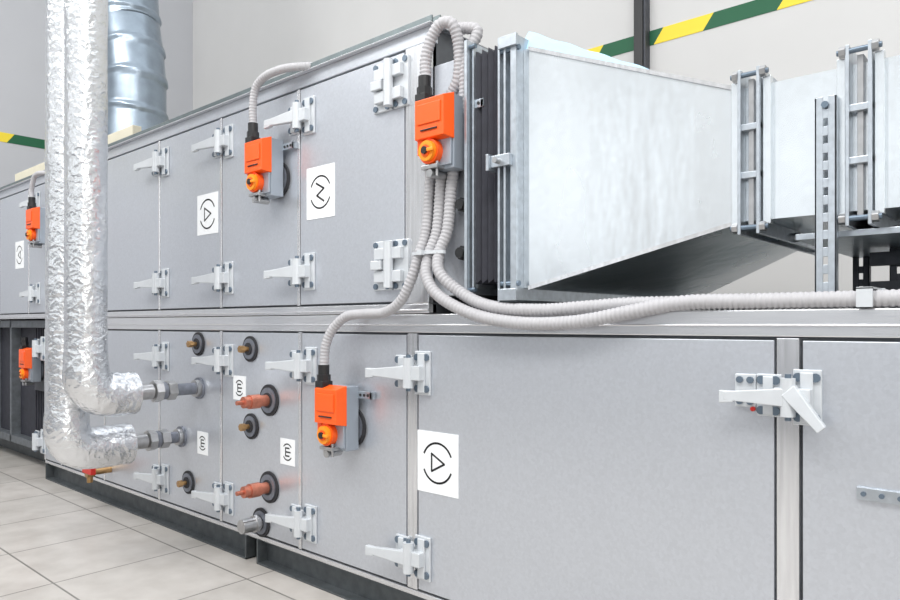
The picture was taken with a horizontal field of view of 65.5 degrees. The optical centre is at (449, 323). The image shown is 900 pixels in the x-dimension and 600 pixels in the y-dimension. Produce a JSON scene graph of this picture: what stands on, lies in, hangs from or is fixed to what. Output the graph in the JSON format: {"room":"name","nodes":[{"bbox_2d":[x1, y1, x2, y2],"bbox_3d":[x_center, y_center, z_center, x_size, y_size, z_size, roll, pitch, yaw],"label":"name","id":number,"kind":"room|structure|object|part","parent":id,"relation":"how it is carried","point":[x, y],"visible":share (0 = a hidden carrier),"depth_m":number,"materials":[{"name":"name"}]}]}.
{"room":"mechanical room","nodes":[
{"label":"mechanical room","id":0,"kind":"room"},
{"bbox_2d":[0,0,192,320],"bbox_3d":[-4.371,-1.530,4.040,0.100,4.600,6.100,0,0,42],"label":"wall","id":1,"kind":"structure","parent":0,"point":[22,22],"depth_m":5.32,"materials":[{"name":"white paint"}]},
{"bbox_2d":[0,132,44,148],"bbox_3d":[-4.216,-1.380,4.137,0.003,0.070,5.150,0,0,42],"label":"tape","id":2,"kind":"object","parent":1,"relation":"attached to","point":[4,137],"visible":0.23,"depth_m":5.26,"materials":[{"name":"green plastic"}]},
{"bbox_2d":[0,446,345,599],"bbox_3d":[-0.843,0.820,0.981,9.440,0.100,6.200,0,0,42],"label":"floor","id":3,"kind":"structure","parent":0,"point":[58,542],"depth_m":2.31,"materials":[{"name":"tile"}]},
{"bbox_2d":[0,15,899,599],"bbox_3d":[-0.346,-0.003,2.566,7.400,1.546,1.068,0,0,42],"label":"air handling unit","id":4,"kind":"object","parent":3,"relation":"on","point":[685,454],"visible":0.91,"depth_m":1.79,"materials":[{"name":"metal"}]},
{"bbox_2d":[15,240,23,268],"bbox_3d":[-2.299,-0.369,3.740,0.130,0.145,0.002,0,0,42],"label":"sticker","id":5,"kind":"object","parent":4,"relation":"attached to","point":[19,246],"visible":1,"depth_m":3.74,"materials":[{"name":"white paper"}]},
{"bbox_2d":[18,337,43,385],"bbox_3d":[-2.172,0.193,3.622,0.125,0.250,0.098,0,0,42],"label":"actuator","id":6,"kind":"object","parent":4,"relation":"attached to","point":[31,371],"visible":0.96,"depth_m":3.60,"materials":[{"name":"orange plastic"}]},
{"bbox_2d":[25,197,44,247],"bbox_3d":[-2.000,-0.497,3.409,0.164,0.250,0.098,0,0,42],"label":"actuator","id":7,"kind":"object","parent":4,"relation":"attached to","point":[35,216],"visible":0.67,"depth_m":3.40,"materials":[{"name":"orange plastic"}]},
{"bbox_2d":[29,170,44,196],"bbox_3d":[-1.978,-0.680,3.400,0.212,0.124,0.048,0,0,22],"label":"conduit","id":8,"kind":"object","parent":4,"relation":"attached to","point":[35,175],"visible":0.73,"depth_m":3.43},
{"bbox_2d":[15,125,141,180],"bbox_3d":[-1.626,-0.800,3.799,1.490,0.099,0.860,0,0,42],"label":"plank","id":9,"kind":"object","parent":4,"relation":"on","point":[132,129],"depth_m":3.11,"materials":[{"name":"beige wood"}]},
{"bbox_2d":[108,0,168,134],"bbox_3d":[-1.894,-2.228,4.184,0.510,2.805,0.460,0,0,42],"label":"spiral duct","id":10,"kind":"object","parent":9,"relation":"on","point":[137,81],"visible":0.55,"depth_m":4.03,"materials":[{"name":"metal"}]},
{"bbox_2d":[82,467,111,482],"bbox_3d":[-1.469,0.623,2.935,0.090,0.075,0.105,0,0,42],"label":"valve","id":11,"kind":"object","parent":4,"relation":"attached to","point":[89,473],"visible":0.78,"depth_m":2.91,"materials":[{"name":"gold metal"}]},
{"bbox_2d":[43,0,186,468],"bbox_3d":[-1.141,-1.523,2.405,0.142,4.014,0.464,0,0,42],"label":"insulated pipe","id":12,"kind":"object","parent":4,"relation":"attached to","point":[69,437],"visible":0.52,"depth_m":2.23,"materials":[{"name":"metal"}]},
{"bbox_2d":[62,0,204,416],"bbox_3d":[-1.042,-1.615,2.325,0.149,3.830,0.455,0,0,42],"label":"insulated pipe","id":13,"kind":"object","parent":4,"relation":"attached to","point":[88,382],"visible":1,"depth_m":2.16,"materials":[{"name":"metal"}]},
{"bbox_2d":[197,431,207,455],"bbox_3d":[-0.876,0.422,2.478,0.072,0.080,0.002,0,0,42],"label":"sticker","id":14,"kind":"object","parent":4,"relation":"attached to","point":[202,437],"visible":1,"depth_m":2.48,"materials":[{"name":"white paper"}]},
{"bbox_2d":[197,191,217,235],"bbox_3d":[-0.850,-0.386,2.455,0.140,0.142,0.002,0,0,42],"label":"sticker","id":15,"kind":"object","parent":4,"relation":"attached to","point":[207,204],"visible":1,"depth_m":2.46,"materials":[{"name":"white paper"}]},
{"bbox_3d":[0.358,0.731,1.981,5.530,0.078,0.901,0,0,42],"label":"frame","id":16,"kind":"part","parent":4,"relation":"part of","materials":[{"name":"metal"}]},
{"bbox_2d":[233,375,245,399],"bbox_3d":[-0.698,0.212,2.320,0.075,0.080,0.002,0,0,42],"label":"sticker","id":17,"kind":"object","parent":4,"relation":"attached to","point":[239,382],"visible":0.98,"depth_m":2.32,"materials":[{"name":"white paper"}]},
{"bbox_2d":[245,122,297,204],"bbox_3d":[-0.552,-0.493,2.126,0.164,0.250,0.098,0,0,42],"label":"actuator","id":18,"kind":"object","parent":4,"relation":"attached to","point":[268,176],"visible":1,"depth_m":2.12,"materials":[{"name":"orange plastic"}]},
{"bbox_3d":[-1.362,-0.402,3.534,4.595,0.749,0.966,0,0,42],"label":"casing","id":19,"kind":"part","parent":4,"relation":"part of","materials":[{"name":"metal"}]},
{"bbox_2d":[249,62,311,122],"bbox_3d":[-0.500,-0.696,2.100,0.270,0.162,0.067,0,0,19],"label":"conduit","id":20,"kind":"object","parent":4,"relation":"attached to","point":[289,67],"visible":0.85,"depth_m":2.12,"materials":[{"name":"grey plastic"}]},
{"bbox_2d":[280,438,294,466],"bbox_3d":[-0.497,0.392,2.143,0.075,0.080,0.002,0,0,42],"label":"sticker","id":21,"kind":"object","parent":4,"relation":"attached to","point":[287,446],"visible":1,"depth_m":2.14,"materials":[{"name":"white paper"}]},
{"bbox_2d":[307,162,334,219],"bbox_3d":[-0.377,-0.384,2.036,0.130,0.152,0.002,0,0,42],"label":"sticker","id":22,"kind":"object","parent":4,"relation":"attached to","point":[320,179],"visible":1,"depth_m":2.03,"materials":[{"name":"white paper"}]},
{"bbox_2d":[315,365,375,457],"bbox_3d":[-0.292,0.237,1.896,0.164,0.250,0.098,0,0,42],"label":"actuator","id":23,"kind":"object","parent":4,"relation":"attached to","point":[341,426],"visible":1,"depth_m":1.89,"materials":[{"name":"orange plastic"}]},
{"bbox_2d":[319,178,434,364],"bbox_3d":[-0.203,-0.145,1.827,0.379,0.530,0.062,0,0,33],"label":"conduit","id":24,"kind":"object","parent":4,"relation":"attached to","point":[400,301],"visible":0.88,"depth_m":1.74,"materials":[{"name":"white plastic"}]},
{"bbox_2d":[412,250,445,255],"bbox_3d":[-0.056,-0.173,1.706,0.108,0.012,0.050,0,0,42],"label":"cable tie","id":25,"kind":"object","parent":24,"relation":"attached to","point":[419,252],"visible":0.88,"depth_m":1.69,"materials":[{"name":"white plastic"}]},
{"bbox_2d":[418,430,458,498],"bbox_3d":[-0.031,0.344,1.729,0.137,0.153,0.002,0,0,42],"label":"sticker","id":26,"kind":"object","parent":4,"relation":"attached to","point":[438,453],"visible":1,"depth_m":1.73,"materials":[{"name":"white paper"}]},
{"bbox_2d":[415,75,484,180],"bbox_3d":[-0.006,-0.472,1.658,0.164,0.250,0.098,0,0,42],"label":"actuator","id":27,"kind":"object","parent":4,"relation":"attached to","point":[439,119],"visible":0.94,"depth_m":1.65,"materials":[{"name":"orange plastic"}]},
{"bbox_3d":[0.377,0.333,2.002,5.570,0.718,0.953,0,0,42],"label":"casing","id":28,"kind":"part","parent":4,"relation":"part of","materials":[{"name":"metal"}]},
{"bbox_2d":[464,40,497,295],"bbox_3d":[0.384,-0.367,1.964,0.099,0.595,0.950,0,0,42],"label":"connector","id":29,"kind":"object","parent":4,"relation":"attached to","point":[480,63],"visible":0.3,"depth_m":1.64,"materials":[{"name":"rubber"}]},
{"bbox_2d":[419,16,899,329],"bbox_3d":[0.744,-0.359,1.027,2.123,0.746,0.081,0,0,41],"label":"conduit","id":30,"kind":"object","parent":4,"relation":"attached to","point":[885,298],"visible":0.84,"depth_m":1.41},
{"bbox_2d":[432,22,898,316],"bbox_3d":[0.785,-0.372,1.050,2.093,0.713,0.091,0,0,39],"label":"conduit","id":31,"kind":"object","parent":4,"relation":"attached to","point":[475,30],"visible":0.55,"depth_m":1.60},
{"bbox_2d":[486,32,899,303],"bbox_3d":[1.429,-0.357,1.042,2.720,0.615,1.015,0,0,42],"label":"air duct","id":32,"kind":"object","parent":4,"relation":"on","point":[617,178],"visible":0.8,"depth_m":1.44,"materials":[{"name":"metal"}]},
{"bbox_3d":[0.521,0.117,1.235,0.036,0.058,0.010,0,0,42],"label":"latch plate","id":33,"kind":"part","parent":4,"relation":"part of","materials":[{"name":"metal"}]},
{"bbox_2d":[815,94,838,308],"bbox_3d":[0.655,-0.211,1.219,0.034,0.368,0.024,0,0,42],"label":"support strut","id":34,"kind":"object","parent":4,"relation":"on","point":[829,109],"depth_m":1.21,"materials":[{"name":"silver metal"}]},
{"bbox_2d":[796,226,899,307],"bbox_3d":[0.938,-0.097,1.354,0.370,0.139,0.480,0,0,42],"label":"support bracket","id":35,"kind":"object","parent":4,"relation":"on","point":[876,246],"visible":0.62,"depth_m":1.42,"materials":[{"name":"black metal"}]},
{"bbox_2d":[856,287,884,307],"bbox_3d":[0.681,-0.043,1.137,0.033,0.032,0.073,0,0,42],"label":"clip","id":36,"kind":"object","parent":4,"relation":"attached to","point":[864,295],"visible":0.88,"depth_m":1.11,"materials":[{"name":"white metal"}]},
{"bbox_2d":[193,0,899,310],"bbox_3d":[1.180,-1.530,3.263,9.440,4.600,0.100,0,0,42],"label":"wall","id":37,"kind":"structure","parent":0,"point":[235,42],"depth_m":3.59,"materials":[{"name":"white paint"}]},
{"bbox_2d":[588,0,810,56],"bbox_3d":[1.138,-1.380,3.231,9.120,0.070,0.003,0,0,42],"label":"tape","id":38,"kind":"object","parent":37,"relation":"attached to","point":[753,8],"depth_m":3.21,"materials":[{"name":"plastic"}]},
{"bbox_2d":[634,0,649,68],"bbox_3d":[0.923,-1.480,3.380,0.080,4.500,0.063,0,0,42],"label":"column","id":39,"kind":"structure","parent":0,"point":[641,7],"depth_m":3.36,"materials":[{"name":"grey metal"}]}
]}

